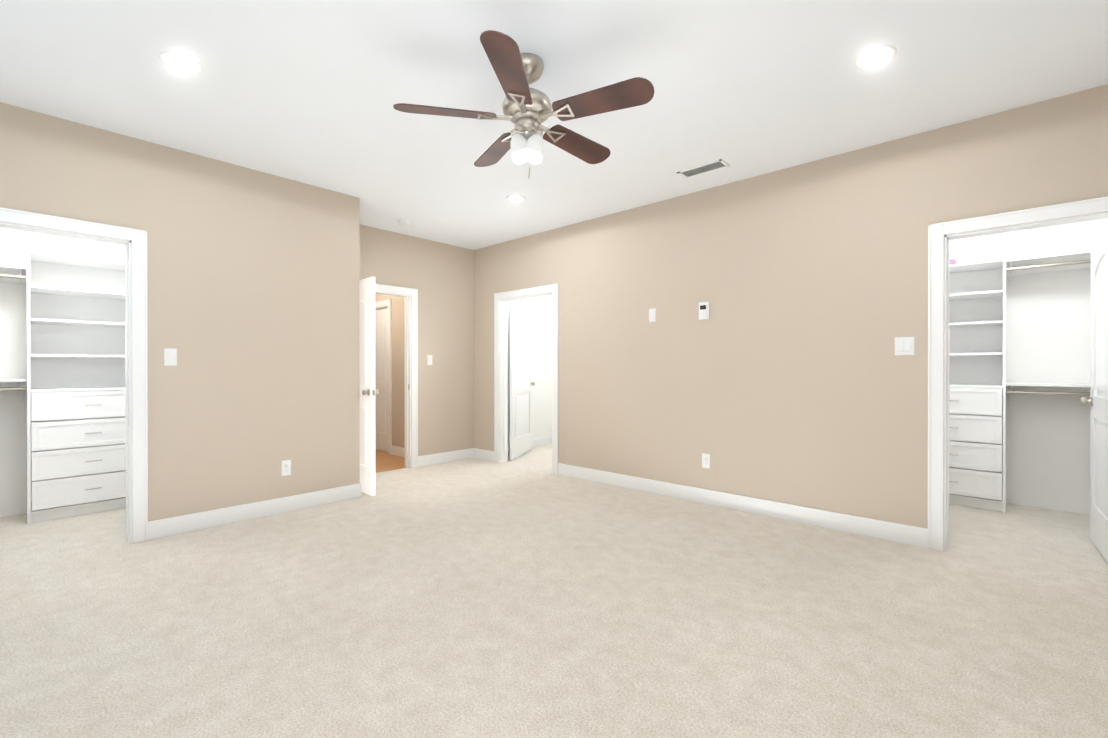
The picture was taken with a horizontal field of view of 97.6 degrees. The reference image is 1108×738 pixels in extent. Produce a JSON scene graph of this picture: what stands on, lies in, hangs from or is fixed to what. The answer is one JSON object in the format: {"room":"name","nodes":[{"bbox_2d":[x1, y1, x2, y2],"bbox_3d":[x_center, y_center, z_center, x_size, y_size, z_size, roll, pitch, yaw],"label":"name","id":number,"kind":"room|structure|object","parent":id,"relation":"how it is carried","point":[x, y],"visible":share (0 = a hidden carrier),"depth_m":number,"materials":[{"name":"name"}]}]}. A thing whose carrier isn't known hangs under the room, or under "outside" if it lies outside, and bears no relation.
{"room":"empty bedroom","nodes":[
{"label":"empty bedroom","id":0,"kind":"room"},
{"bbox_2d":[0,228,124,517],"bbox_3d":[-4.209,-0.195,4.035,0.120,2.720,3.605,0,0,42],"label":"wall","id":1,"kind":"structure","parent":0,"point":[15,245],"depth_m":3.87,"materials":[{"name":"paint"}]},
{"bbox_2d":[0,102,346,521],"bbox_3d":[-3.110,-0.192,3.030,0.120,2.720,3.605,0,0,42],"label":"wall","id":2,"kind":"structure","parent":0,"point":[246,297],"depth_m":3.61,"materials":[{"name":"beige paint"}]},
{"bbox_2d":[0,207,147,542],"bbox_3d":[-3.274,0.153,2.851,0.122,2.030,1.198,0,0,42],"label":"door frame","id":3,"kind":"structure","parent":2,"relation":"attached to","point":[128,306],"depth_m":3.24,"materials":[{"name":"white wood"}]},
{"bbox_2d":[164,348,176,365],"bbox_3d":[-2.684,-0.083,3.395,0.014,0.122,0.070,0,0,42],"label":"light switch","id":4,"kind":"object","parent":2,"relation":"attached to","point":[170,356],"visible":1,"depth_m":3.39,"materials":[{"name":"white plastic"}]},
{"bbox_2d":[148,483,361,539],"bbox_3d":[-2.264,1.103,3.861,0.018,0.125,1.507,0,0,42],"label":"baseboard","id":5,"kind":"structure","parent":2,"relation":"attached to","point":[171,526],"depth_m":3.74,"materials":[{"name":"white wood"}]},
{"bbox_2d":[281,460,290,475],"bbox_3d":[-2.181,0.806,3.950,0.010,0.122,0.070,0,0,42],"label":"outlet","id":6,"kind":"object","parent":2,"relation":"attached to","point":[285,467],"visible":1,"depth_m":3.95,"materials":[{"name":"white plastic"}]},
{"bbox_2d":[346,194,359,485],"bbox_3d":[-3.170,-0.199,5.609,3.690,2.720,0.120,0,0,42],"label":"wall","id":7,"kind":"structure","parent":0,"point":[353,338],"depth_m":4.36,"materials":[{"name":"beige paint"}]},
{"bbox_2d":[359,277,378,495],"bbox_3d":[-1.955,0.158,4.696,0.871,1.988,0.149,0,0,42],"label":"entry door","id":8,"kind":"structure","parent":7,"relation":"in","point":[368,392],"depth_m":4.45,"materials":[{"name":"white wood"}]},
{"bbox_2d":[375,294,404,447],"bbox_3d":[-2.544,-0.202,6.967,2.780,2.720,0.120,0,0,42],"label":"wall","id":9,"kind":"structure","parent":0,"point":[398,418],"depth_m":6.47,"materials":[{"name":"beige paint"}]},
{"bbox_2d":[375,308,387,451],"bbox_3d":[-2.506,0.152,6.917,0.741,1.988,0.149,0,0,42],"label":"hall door","id":10,"kind":"structure","parent":9,"relation":"in","point":[381,378],"depth_m":6.83,"materials":[{"name":"white"}]},
{"bbox_2d":[375,299,391,454],"bbox_3d":[-2.499,0.106,6.927,0.928,2.104,0.168,0,0,42],"label":"door frame","id":11,"kind":"structure","parent":9,"relation":"attached to","point":[388,303],"depth_m":6.58,"materials":[{"name":"white wood"}]},
{"bbox_2d":[375,449,406,472],"bbox_3d":[-3.075,1.206,6.420,2.940,0.106,1.550,0,0,42],"label":"floor","id":12,"kind":"structure","parent":0,"point":[385,461],"depth_m":6.05,"materials":[{"name":"brown wood"}]},
{"bbox_2d":[359,224,551,455],"bbox_3d":[-1.108,-0.201,6.389,0.120,2.720,3.815,0,0,42],"label":"wall","id":13,"kind":"structure","parent":0,"point":[439,276],"depth_m":6.03,"materials":[{"name":"beige paint"}]},
{"bbox_2d":[375,283,417,467],"bbox_3d":[-2.024,0.110,5.388,0.168,2.104,1.058,0,0,42],"label":"door frame","id":14,"kind":"structure","parent":13,"relation":"attached to","point":[412,292],"depth_m":5.69,"materials":[{"name":"white wood"}]},
{"bbox_2d":[427,355,431,364],"bbox_3d":[-1.498,-0.109,5.862,0.014,0.122,0.070,0,0,42],"label":"light switch","id":15,"kind":"object","parent":13,"relation":"attached to","point":[429,359],"visible":1,"depth_m":5.85,"materials":[{"name":"white plastic"}]},
{"bbox_2d":[418,448,471,466],"bbox_3d":[-1.330,1.098,6.046,0.018,0.125,0.846,0,0,42],"label":"baseboard","id":16,"kind":"structure","parent":13,"relation":"attached to","point":[431,459],"depth_m":6.01,"materials":[{"name":"white wood"}]},
{"bbox_2d":[0,444,1107,737],"bbox_3d":[0.119,1.218,3.125,7.900,0.100,8.500,0,0,42],"label":"floor carpet","id":17,"kind":"object","parent":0,"point":[528,594],"visible":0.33,"depth_m":2.24,"materials":[{"name":"beige carpet"}]},
{"bbox_2d":[0,250,125,523],"bbox_3d":[-4.157,0.042,3.591,0.545,2.250,1.780,0,0,42],"label":"shelving unit","id":18,"kind":"object","parent":17,"relation":"on","point":[74,383],"visible":0.67,"depth_m":3.94,"materials":[{"name":"white wood"}]},
{"bbox_2d":[949,250,1090,512],"bbox_3d":[3.953,0.109,3.883,1.850,2.113,0.430,0,0,42],"label":"shelving unit","id":19,"kind":"object","parent":17,"relation":"on","point":[980,387],"visible":0.67,"depth_m":4.09,"materials":[{"name":"white wood"}]},
{"bbox_2d":[0,0,1107,249],"bbox_3d":[-0.659,-1.604,3.898,10.100,0.100,8.600,0,0,42],"label":"ceiling","id":20,"kind":"structure","parent":0,"point":[310,92],"depth_m":2.62,"materials":[{"name":"white paint"}]},
{"bbox_2d":[159,51,202,74],"bbox_3d":[-1.885,-1.550,2.454,0.180,0.026,0.180,0,0,42],"label":"recessed light","id":21,"kind":"object","parent":20,"relation":"in","point":[183,61],"visible":1,"depth_m":2.44,"materials":[{"name":"white plastic"}]},
{"bbox_2d":[397,219,409,225],"bbox_3d":[-1.583,-1.540,5.109,0.132,0.034,0.132,0,0,42],"label":"smoke detector","id":22,"kind":"object","parent":20,"relation":"attached to","point":[402,222],"visible":1,"depth_m":5.07,"materials":[{"name":"white plastic"}]},
{"bbox_2d":[506,195,524,201],"bbox_3d":[-0.349,-1.555,4.414,0.180,0.026,0.180,0,0,42],"label":"recessed light","id":23,"kind":"object","parent":20,"relation":"in","point":[516,198],"visible":1,"depth_m":4.40,"materials":[{"name":"white plastic"}]},
{"bbox_2d":[393,30,653,178],"bbox_3d":[-0.100,-1.248,2.497,1.245,0.606,1.197,0,0,42],"label":"fan","id":24,"kind":"object","parent":20,"relation":"hanging from","point":[527,111],"visible":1,"depth_m":2.38,"materials":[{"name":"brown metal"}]},
{"bbox_2d":[677,159,729,178],"bbox_3d":[1.156,-1.550,3.763,0.360,0.007,0.160,0,0,42],"label":"ceiling vent","id":25,"kind":"object","parent":20,"relation":"in","point":[704,168],"visible":1,"depth_m":3.75,"materials":[{"name":"white metal"}]},
{"bbox_2d":[853,45,896,68],"bbox_3d":[1.594,-1.550,2.410,0.180,0.026,0.180,0,0,42],"label":"recessed light","id":26,"kind":"object","parent":20,"relation":"in","point":[876,54],"visible":0.98,"depth_m":2.40,"materials":[{"name":"white plastic"}]},
{"bbox_2d":[474,84,1107,528],"bbox_3d":[1.542,-0.195,4.070,6.920,2.720,0.120,0,0,42],"label":"wall","id":27,"kind":"structure","parent":0,"point":[784,374],"depth_m":3.77,"materials":[{"name":"beige paint"}]},
{"bbox_2d":[509,302,534,459],"bbox_3d":[-0.448,0.153,6.533,0.461,1.988,0.786,0,0,42],"label":"bathroom door","id":28,"kind":"structure","parent":27,"relation":"in","point":[521,384],"depth_m":6.44,"materials":[{"name":"white wood"}]},
{"bbox_2d":[494,284,557,473],"bbox_3d":[-0.299,0.109,5.755,1.058,2.104,0.168,0,0,42],"label":"door frame","id":29,"kind":"structure","parent":27,"relation":"attached to","point":[553,288],"depth_m":6.01,"materials":[{"name":"white wood"}]},
{"bbox_2d":[649,308,655,321],"bbox_3d":[0.921,-0.506,4.546,0.070,0.122,0.014,0,0,42],"label":"switch","id":30,"kind":"object","parent":27,"relation":"attached to","point":[652,315],"visible":1,"depth_m":4.54,"materials":[{"name":"white plastic"}]},
{"bbox_2d":[391,436,927,547],"bbox_3d":[-1.107,1.103,3.785,9.200,0.125,7.420,0,0,42],"label":"baseboard","id":31,"kind":"structure","parent":27,"relation":"attached to","point":[864,526],"depth_m":3.93,"materials":[{"name":"white wood"}]},
{"bbox_2d":[699,302,708,319],"bbox_3d":[1.295,-0.505,4.199,0.090,0.150,0.022,0,0,42],"label":"thermostat","id":32,"kind":"object","parent":27,"relation":"attached to","point":[703,310],"visible":1,"depth_m":4.19,"materials":[{"name":"white plastic"}]},
{"bbox_2d":[702,453,709,467],"bbox_3d":[1.313,0.795,4.193,0.070,0.122,0.010,0,0,42],"label":"outlet","id":33,"kind":"object","parent":27,"relation":"attached to","point":[705,460],"visible":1,"depth_m":4.19,"materials":[{"name":"white plastic"}]},
{"bbox_2d":[895,337,914,354],"bbox_3d":[2.345,-0.153,3.244,0.108,0.122,0.014,0,0,42],"label":"light switch","id":34,"kind":"object","parent":27,"relation":"attached to","point":[904,345],"visible":1,"depth_m":3.24,"materials":[{"name":"white plastic"}]},
{"bbox_2d":[927,196,1107,550],"bbox_3d":[2.837,0.153,2.886,0.810,2.030,0.122,0,0,42],"label":"door frame","id":35,"kind":"structure","parent":27,"relation":"attached to","point":[1061,221],"depth_m":3.11,"materials":[{"name":"white wood"}]},
{"bbox_2d":[1080,230,1107,562],"bbox_3d":[3.404,0.162,3.001,0.149,1.988,0.770,0,0,42],"label":"closet door","id":36,"kind":"structure","parent":27,"relation":"in","point":[1098,400],"depth_m":3.09,"materials":[{"name":"white wood"}]},
{"bbox_2d":[949,219,1107,514],"bbox_3d":[2.552,-0.198,5.545,6.420,2.720,0.120,0,0,42],"label":"wall","id":37,"kind":"structure","parent":0,"point":[1048,327],"depth_m":4.04,"materials":[{"name":"paint"}]}
]}

